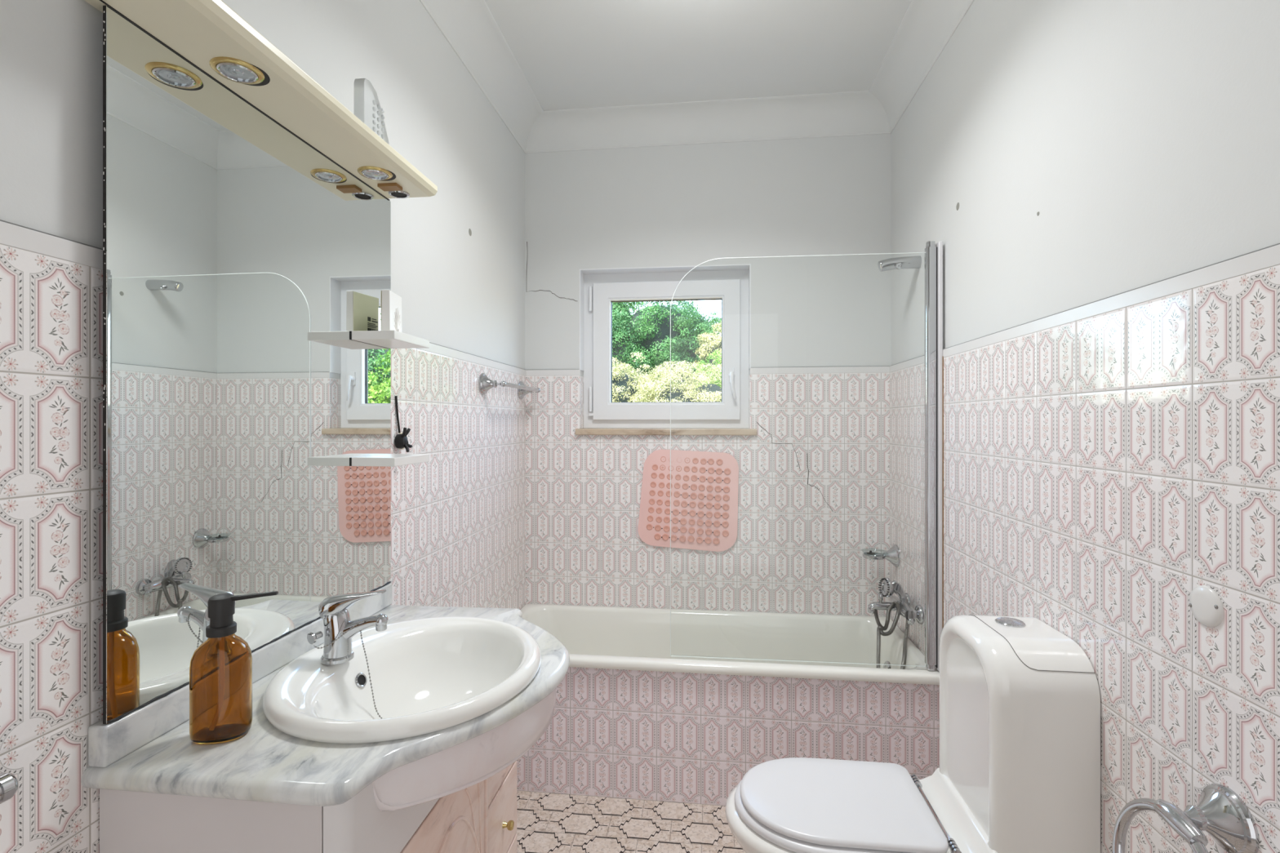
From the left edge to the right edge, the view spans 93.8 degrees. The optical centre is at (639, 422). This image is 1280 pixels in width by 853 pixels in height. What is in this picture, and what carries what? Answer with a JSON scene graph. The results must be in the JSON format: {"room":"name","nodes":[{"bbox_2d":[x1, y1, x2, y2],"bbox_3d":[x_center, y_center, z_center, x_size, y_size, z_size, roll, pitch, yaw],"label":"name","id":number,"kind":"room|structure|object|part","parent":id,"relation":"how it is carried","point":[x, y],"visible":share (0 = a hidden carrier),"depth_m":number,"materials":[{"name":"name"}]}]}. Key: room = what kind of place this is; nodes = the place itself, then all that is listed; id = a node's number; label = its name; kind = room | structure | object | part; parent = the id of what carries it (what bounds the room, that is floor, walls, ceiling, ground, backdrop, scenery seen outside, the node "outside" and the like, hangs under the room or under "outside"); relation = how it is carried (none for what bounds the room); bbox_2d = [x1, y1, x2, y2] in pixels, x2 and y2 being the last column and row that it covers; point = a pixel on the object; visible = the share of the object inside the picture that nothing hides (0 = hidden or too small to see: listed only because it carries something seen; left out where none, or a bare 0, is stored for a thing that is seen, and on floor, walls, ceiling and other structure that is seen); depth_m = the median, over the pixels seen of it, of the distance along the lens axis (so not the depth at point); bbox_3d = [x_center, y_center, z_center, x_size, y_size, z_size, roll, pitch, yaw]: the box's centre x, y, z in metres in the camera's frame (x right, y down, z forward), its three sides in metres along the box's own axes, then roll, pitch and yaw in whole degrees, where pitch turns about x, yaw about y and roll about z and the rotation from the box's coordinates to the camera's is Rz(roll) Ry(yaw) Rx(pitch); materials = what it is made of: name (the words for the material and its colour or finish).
{"room":"bathroom","nodes":[
{"label":"bathroom","id":0,"kind":"room"},
{"bbox_2d":[0,0,525,852],"bbox_3d":[-0.771,-0.025,1.159,0.150,2.630,3.623,0,0,7],"label":"wall","id":1,"kind":"structure","parent":0,"point":[458,517],"depth_m":0.81,"materials":[{"name":"white paint"}]},
{"bbox_2d":[0,772,17,804],"bbox_3d":[-0.719,0.397,0.627,0.077,0.081,0.100,0,0,7],"label":"towel bar","id":2,"kind":"object","parent":1,"relation":"attached to","point":[8,781],"visible":1,"depth_m":0.65,"materials":[{"name":"silver metal"}]},
{"bbox_2d":[102,4,391,724],"bbox_3d":[-0.682,-0.076,1.160,0.026,0.965,0.718,0,0,7],"label":"wall mirror","id":3,"kind":"object","parent":1,"relation":"attached to","point":[241,261],"visible":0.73,"depth_m":0.99,"materials":[{"name":"white mirror"}]},
{"bbox_2d":[350,330,429,348],"bbox_3d":[-0.589,-0.196,1.423,0.104,0.019,0.168,0,0,7],"label":"shelf","id":4,"kind":"object","parent":3,"relation":"attached to","point":[386,339],"visible":1,"depth_m":1.37,"materials":[{"name":"white laminate"}]},
{"bbox_2d":[380,289,401,332],"bbox_3d":[-0.600,-0.259,1.450,0.024,0.106,0.085,0,0,-3],"label":"carton","id":5,"kind":"object","parent":4,"relation":"on","point":[390,302],"visible":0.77,"depth_m":1.41,"materials":[{"name":"grey cardboard"}]},
{"bbox_2d":[350,453,429,466],"bbox_3d":[-0.589,0.089,1.423,0.104,0.019,0.168,0,0,7],"label":"shelf","id":6,"kind":"object","parent":3,"relation":"attached to","point":[387,460],"visible":1,"depth_m":1.35,"materials":[{"name":"white laminate"}]},
{"bbox_2d":[395,395,412,452],"bbox_3d":[-0.624,0.004,1.603,0.041,0.149,0.067,0,0,7],"label":"figurine","id":7,"kind":"object","parent":6,"relation":"on","point":[401,439],"visible":1,"depth_m":1.58,"materials":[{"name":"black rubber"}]},
{"bbox_2d":[84,0,437,200],"bbox_3d":[-0.622,-0.572,1.142,0.151,0.038,0.724,0,0,7],"label":"shelf","id":8,"kind":"object","parent":1,"relation":"attached to","point":[210,35],"visible":1,"depth_m":0.99,"materials":[{"name":"beige laminate"}]},
{"bbox_2d":[354,78,389,144],"bbox_3d":[-0.587,-0.663,1.329,0.028,0.145,0.120,0,0,7],"label":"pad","id":9,"kind":"object","parent":8,"relation":"on","point":[367,108],"visible":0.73,"depth_m":1.29,"materials":[{"name":"white plastic"}]},
{"bbox_2d":[388,190,409,198],"bbox_3d":[-0.589,-0.558,1.465,0.049,0.005,0.049,0,0,1],"label":"socket","id":10,"kind":"object","parent":8,"relation":"attached to","point":[392,193],"depth_m":1.46,"materials":[{"name":"black metal"}]},
{"bbox_2d":[0,219,525,375],"bbox_3d":[-0.715,-0.224,1.027,0.009,0.028,3.373,0,0,7],"label":"trim","id":11,"kind":"structure","parent":1,"relation":"attached to","point":[11,234],"depth_m":0.77,"materials":[{"name":"white tile"}]},
{"bbox_2d":[419,0,543,152],"bbox_3d":[-0.658,-1.279,1.024,0.122,0.122,3.381,0,0,7],"label":"trim","id":12,"kind":"structure","parent":1,"relation":"attached to","point":[469,27],"depth_m":2.13,"materials":[{"name":"white paint"}]},
{"bbox_2d":[478,373,540,399],"bbox_3d":[-0.505,-0.141,2.400,0.090,0.082,0.521,0,0,7],"label":"towel rail","id":13,"kind":"object","parent":1,"relation":"attached to","point":[485,384],"visible":1,"depth_m":2.18,"materials":[{"name":"silver metal"}]},
{"bbox_2d":[515,791,745,852],"bbox_3d":[0.074,1.340,0.960,1.975,0.100,3.823,0,0,7],"label":"floor","id":14,"kind":"structure","parent":0,"point":[547,823],"depth_m":1.92,"materials":[{"name":"tile"}]},
{"bbox_2d":[99,688,556,852],"bbox_3d":[-0.433,0.889,1.128,0.525,0.801,0.696,0,0,7],"label":"vanity cabinet","id":15,"kind":"object","parent":14,"relation":"on","point":[461,797],"visible":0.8,"depth_m":0.85,"materials":[{"name":"laminate"}]},
{"bbox_3d":[-0.572,0.860,0.802,0.324,0.741,0.016,0,0,7],"label":"panel","id":16,"kind":"part","parent":15,"relation":"part of","materials":[{"name":"laminate"}]},
{"bbox_2d":[80,582,569,806],"bbox_3d":[-0.421,0.447,1.125,0.554,0.084,0.736,0,0,7],"label":"countertop","id":17,"kind":"structure","parent":15,"relation":"on","point":[150,749],"depth_m":0.84,"materials":[{"name":"white stone"}]},
{"bbox_2d":[189,591,278,744],"bbox_3d":[-0.597,0.355,0.877,0.112,0.208,0.062,0,0,7],"label":"soap dispenser","id":18,"kind":"object","parent":17,"relation":"on","point":[220,668],"visible":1,"depth_m":0.86,"materials":[{"name":"orange glass"}]},
{"bbox_2d":[189,633,252,744],"bbox_3d":[-0.614,0.381,0.879,0.076,0.158,0.062,0,0,7],"label":"glass bottle","id":19,"kind":"object","parent":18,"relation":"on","point":[220,668],"depth_m":0.86,"materials":[{"name":"orange glass"}]},
{"bbox_3d":[-0.572,0.257,0.886,0.066,0.013,0.011,0,0,-10],"label":"pump spout","id":20,"kind":"part","parent":18,"relation":"part of","materials":[{"name":"black plastic"}]},
{"bbox_2d":[306,590,388,719],"bbox_3d":[-0.490,0.441,1.087,0.210,0.261,0.071,0,0,7],"label":"tap","id":21,"kind":"object","parent":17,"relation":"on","point":[339,630],"visible":0.88,"depth_m":1.09,"materials":[{"name":"silver metal"}]},
{"bbox_3d":[-0.583,0.386,1.077,0.021,0.020,0.022,0,0,28],"label":"pop knob","id":22,"kind":"part","parent":21,"relation":"part of","materials":[{"name":"silver metal"}]},
{"bbox_3d":[-0.484,0.467,1.091,0.196,0.209,0.040,0,0,-6],"label":"bead chain","id":23,"kind":"part","parent":21,"relation":"part of","materials":[{"name":"silver metal"}]},
{"bbox_3d":[-0.529,0.336,1.100,0.112,0.052,0.044,0,0,7],"label":"lever","id":24,"kind":"part","parent":21,"relation":"part of","materials":[{"name":"silver metal"}]},
{"bbox_2d":[262,616,541,743],"bbox_3d":[-0.414,0.504,1.099,0.456,0.144,0.496,0,0,7],"label":"washbasin","id":25,"kind":"object","parent":17,"relation":"in","point":[428,675],"visible":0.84,"depth_m":1.15,"materials":[{"name":"white ceramic"}]},
{"bbox_3d":[-0.355,0.938,1.033,0.010,0.555,0.441,0,0,7],"label":"cabinet door","id":26,"kind":"part","parent":15,"relation":"part of","materials":[{"name":"beige wood"}]},
{"bbox_3d":[-0.337,0.911,1.136,0.007,0.359,0.210,0,0,7],"label":"carved moulding","id":27,"kind":"part","parent":15,"relation":"part of","materials":[{"name":"beige wood"}]},
{"bbox_3d":[-0.332,0.897,1.185,0.005,0.386,0.070,0,0,7],"label":"carved moulding","id":28,"kind":"part","parent":15,"relation":"part of","materials":[{"name":"beige wood"}]},
{"bbox_3d":[-0.327,0.940,1.222,0.004,0.500,0.024,0,0,7],"label":"carved moulding","id":29,"kind":"part","parent":15,"relation":"part of","materials":[{"name":"beige wood"}]},
{"bbox_3d":[-0.316,0.739,1.364,0.010,0.158,0.200,0,0,7],"label":"drawer","id":30,"kind":"part","parent":15,"relation":"part of","materials":[{"name":"beige wood"}]},
{"bbox_3d":[-0.316,0.910,1.364,0.010,0.175,0.200,0,0,7],"label":"drawer","id":31,"kind":"part","parent":15,"relation":"part of","materials":[{"name":"beige wood"}]},
{"bbox_3d":[-0.300,0.916,1.363,0.025,0.020,0.020,0,0,7],"label":"knob","id":32,"kind":"part","parent":15,"relation":"part of","materials":[{"name":"gold metal"}]},
{"bbox_3d":[-0.316,1.109,1.364,0.010,0.212,0.200,0,0,7],"label":"drawer","id":33,"kind":"part","parent":15,"relation":"part of","materials":[{"name":"beige wood"}]},
{"bbox_2d":[520,603,939,684],"bbox_3d":[0.232,0.988,2.307,1.573,0.353,0.607,0,0,7],"label":"bathtub","id":34,"kind":"object","parent":14,"relation":"on","point":[593,637],"visible":0.47,"depth_m":2.51,"materials":[{"name":"white ceramic"}]},
{"bbox_3d":[0.917,0.918,2.226,0.020,0.060,0.060,0,0,7],"label":"overflow plate","id":35,"kind":"part","parent":34,"relation":"part of","materials":[{"name":"silver metal"}]},
{"bbox_2d":[724,614,1100,852],"bbox_3d":[0.552,0.866,1.352,0.713,0.847,0.366,0,0,7],"label":"toilet","id":36,"kind":"object","parent":14,"relation":"on","point":[1019,771],"visible":1,"depth_m":1.24,"materials":[{"name":"white ceramic"}]},
{"bbox_3d":[0.509,1.088,1.356,0.626,0.404,0.363,0,0,7],"label":"bowl","id":37,"kind":"part","parent":36,"relation":"part of","materials":[{"name":"white ceramic"}]},
{"bbox_3d":[0.436,0.855,1.365,0.410,0.017,0.308,0,0,7],"label":"seat lid","id":38,"kind":"part","parent":36,"relation":"part of","materials":[{"name":"white plastic"}]},
{"bbox_3d":[0.838,0.472,1.317,0.134,0.043,0.280,0,0,7],"label":"cistern lid","id":39,"kind":"part","parent":36,"relation":"part of","materials":[{"name":"white ceramic"}]},
{"bbox_2d":[484,0,911,111],"bbox_3d":[0.074,-1.390,0.960,1.975,0.100,3.823,0,0,7],"label":"ceiling","id":40,"kind":"structure","parent":0,"point":[572,54],"depth_m":2.13,"materials":[{"name":"white paint"}]},
{"bbox_2d":[524,133,891,616],"bbox_3d":[0.282,-0.025,2.733,1.591,2.630,0.251,0,0,7],"label":"wall","id":41,"kind":"structure","parent":0,"point":[814,491],"depth_m":2.59,"materials":[{"name":"white tile"}]},
{"bbox_2d":[525,368,580,376],"bbox_3d":[-0.391,-0.224,2.691,0.248,0.028,0.009,0,0,7],"label":"trim","id":42,"kind":"structure","parent":41,"relation":"attached to","point":[557,371],"depth_m":2.69,"materials":[{"name":"white tile"}]},
{"bbox_2d":[575,263,756,435],"bbox_3d":[0.117,-0.315,2.698,0.795,0.742,0.176,0,0,7],"label":"window","id":43,"kind":"structure","parent":41,"relation":"in","point":[731,284],"depth_m":2.70,"materials":[{"name":"white plastic"}]},
{"bbox_3d":[0.114,0.042,2.668,0.795,0.028,0.116,0,0,7],"label":"sill","id":44,"kind":"part","parent":43,"relation":"part of","materials":[{"name":"brown stone"}]},
{"bbox_3d":[0.119,-0.324,2.732,0.665,0.626,0.068,0,0,7],"label":"sash","id":45,"kind":"part","parent":43,"relation":"part of","materials":[{"name":"white plastic"}]},
{"bbox_3d":[0.410,-0.173,2.643,0.030,0.139,0.047,0,0,-5],"label":"handle","id":46,"kind":"part","parent":43,"relation":"part of","materials":[{"name":"white plastic"}]},
{"bbox_2d":[638,448,738,551],"bbox_3d":[0.208,0.338,2.606,0.438,0.441,0.014,0,0,7],"label":"bath mat","id":47,"kind":"object","parent":41,"relation":"attached to","point":[704,485],"visible":1,"depth_m":2.60,"materials":[{"name":"pink plastic"}]},
{"bbox_2d":[524,90,890,153],"bbox_3d":[0.261,-1.279,2.557,1.591,0.122,0.122,0,0,7],"label":"trim","id":48,"kind":"structure","parent":41,"relation":"attached to","point":[860,113],"depth_m":2.57,"materials":[{"name":"white paint"}]},
{"bbox_2d":[749,365,889,373],"bbox_3d":[0.762,-0.224,2.555,0.579,0.028,0.009,0,0,7],"label":"trim","id":49,"kind":"structure","parent":41,"relation":"attached to","point":[865,369],"depth_m":2.55,"materials":[{"name":"white tile"}]},
{"bbox_2d":[516,666,939,806],"bbox_3d":[0.200,1.067,2.034,1.575,0.446,0.020,0,0,7],"label":"wall","id":50,"kind":"structure","parent":0,"point":[648,735],"depth_m":2.02,"materials":[{"name":"tile"}]},
{"bbox_2d":[889,0,1279,852],"bbox_3d":[0.942,-0.025,0.958,0.150,2.630,3.623,0,0,7],"label":"wall","id":51,"kind":"structure","parent":0,"point":[1102,470],"depth_m":1.12,"materials":[{"name":"white paint"}]},
{"bbox_2d":[670,240,943,671],"bbox_3d":[0.544,0.110,2.009,0.886,1.400,0.043,0,0,7],"label":"screen","id":52,"kind":"object","parent":51,"relation":"attached to","point":[934,357],"visible":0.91,"depth_m":1.95,"materials":[{"name":"clear glass"}]},
{"bbox_3d":[0.952,0.109,1.962,0.033,1.362,0.028,0,0,7],"label":"hinge post","id":53,"kind":"part","parent":52,"relation":"part of","materials":[{"name":"silver metal"}]},
{"bbox_2d":[862,544,900,567],"bbox_3d":[0.971,0.540,2.433,0.137,0.092,0.096,0,0,7],"label":"soap dish","id":54,"kind":"object","parent":51,"relation":"attached to","point":[892,555],"visible":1,"depth_m":2.41,"materials":[{"name":"silver metal"}]},
{"bbox_2d":[867,577,924,669],"bbox_3d":[0.931,0.811,2.227,0.167,0.457,0.218,0,0,7],"label":"mixer","id":55,"kind":"object","parent":51,"relation":"attached to","point":[900,604],"visible":0.8,"depth_m":2.20,"materials":[{"name":"silver metal"}]},
{"bbox_3d":[0.894,0.655,2.228,0.018,0.039,0.018,0,0,7],"label":"diverter knob","id":56,"kind":"part","parent":55,"relation":"part of","materials":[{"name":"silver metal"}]},
{"bbox_3d":[0.908,0.689,2.228,0.119,0.041,0.035,0,0,7],"label":"spout","id":57,"kind":"part","parent":55,"relation":"part of","materials":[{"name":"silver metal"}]},
{"bbox_3d":[0.951,0.631,2.224,0.065,0.084,0.028,0,0,7],"label":"mixer lever","id":58,"kind":"part","parent":55,"relation":"part of","materials":[{"name":"silver metal"}]},
{"bbox_2d":[877,255,921,271],"bbox_3d":[0.945,-0.579,2.186,0.147,0.054,0.052,0,0,7],"label":"bracket","id":59,"kind":"object","parent":51,"relation":"attached to","point":[904,262],"visible":1,"depth_m":2.17,"materials":[{"name":"silver metal"}]},
{"bbox_2d":[868,0,974,133],"bbox_3d":[0.800,-1.279,0.853,0.122,0.122,3.381,0,0,7],"label":"trim","id":60,"kind":"structure","parent":51,"relation":"attached to","point":[926,27],"depth_m":2.08,"materials":[{"name":"white paint"}]},
{"bbox_2d":[889,243,1279,372],"bbox_3d":[0.856,-0.224,0.842,0.009,0.028,3.373,0,0,7],"label":"trim","id":61,"kind":"structure","parent":51,"relation":"attached to","point":[1268,256],"depth_m":1.06,"materials":[{"name":"white tile"}]},
{"bbox_2d":[1111,783,1259,852],"bbox_3d":[0.807,0.659,0.884,0.101,0.256,0.213,0,0,7],"label":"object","id":62,"kind":"object","parent":51,"relation":"attached to","point":[1220,811],"visible":1,"depth_m":0.86,"materials":[{"name":"silver metal"}]},
{"bbox_2d":[1189,585,1223,627],"bbox_3d":[0.857,0.279,0.910,0.007,0.061,0.061,0,0,7],"label":"cover plate","id":63,"kind":"object","parent":51,"relation":"attached to","point":[1206,606],"visible":1,"depth_m":0.90,"materials":[{"name":"white plastic"}]},
{"label":"outside","id":64,"kind":"structure","parent":0,"visible":0},
{"bbox_3d":[4.027,1.340,17.147,36.000,3.800,26.000,0,0,7],"label":"hillside","id":65,"kind":"object","parent":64,"visible":0},
{"bbox_2d":[612,351,657,402],"bbox_3d":[-0.326,0.294,9.336,2.169,2.800,1.385,0,0,1],"label":"shrub","id":66,"kind":"object","parent":65,"relation":"on","point":[624,384],"visible":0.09,"depth_m":9.01,"materials":[{"name":"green plant"}]},
{"bbox_2d":[612,300,721,402],"bbox_3d":[0.117,-1.265,13.134,4.214,3.918,2.463,0,0,3],"label":"tree","id":67,"kind":"object","parent":65,"relation":"on","point":[646,331],"visible":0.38,"depth_m":12.42,"materials":[{"name":"green plant"}]},
{"bbox_2d":[625,360,721,402],"bbox_3d":[0.536,0.306,8.779,2.160,2.456,1.352,0,0,7],"label":"shrub","id":68,"kind":"object","parent":65,"relation":"on","point":[708,392],"visible":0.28,"depth_m":8.54,"materials":[{"name":"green plant"}]},
{"bbox_2d":[663,302,713,381],"bbox_3d":[0.939,-1.112,15.338,3.704,3.798,2.407,0,0,7],"label":"tree","id":69,"kind":"object","parent":65,"relation":"on","point":[669,303],"visible":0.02,"depth_m":15.03,"materials":[{"name":"green plant"}]},
{"bbox_2d":[691,321,721,382],"bbox_3d":[2.071,-0.484,12.065,2.037,3.317,1.528,0,0,-27],"label":"tree","id":70,"kind":"object","parent":65,"relation":"on","point":[717,345],"visible":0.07,"depth_m":11.91,"materials":[{"name":"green plant"}]},
{"bbox_2d":[693,349,721,389],"bbox_3d":[1.430,0.184,9.507,1.583,2.821,1.296,0,0,11],"label":"shrub","id":71,"kind":"object","parent":65,"relation":"on","point":[714,352],"visible":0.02,"depth_m":9.39,"materials":[{"name":"green plant"}]}
]}

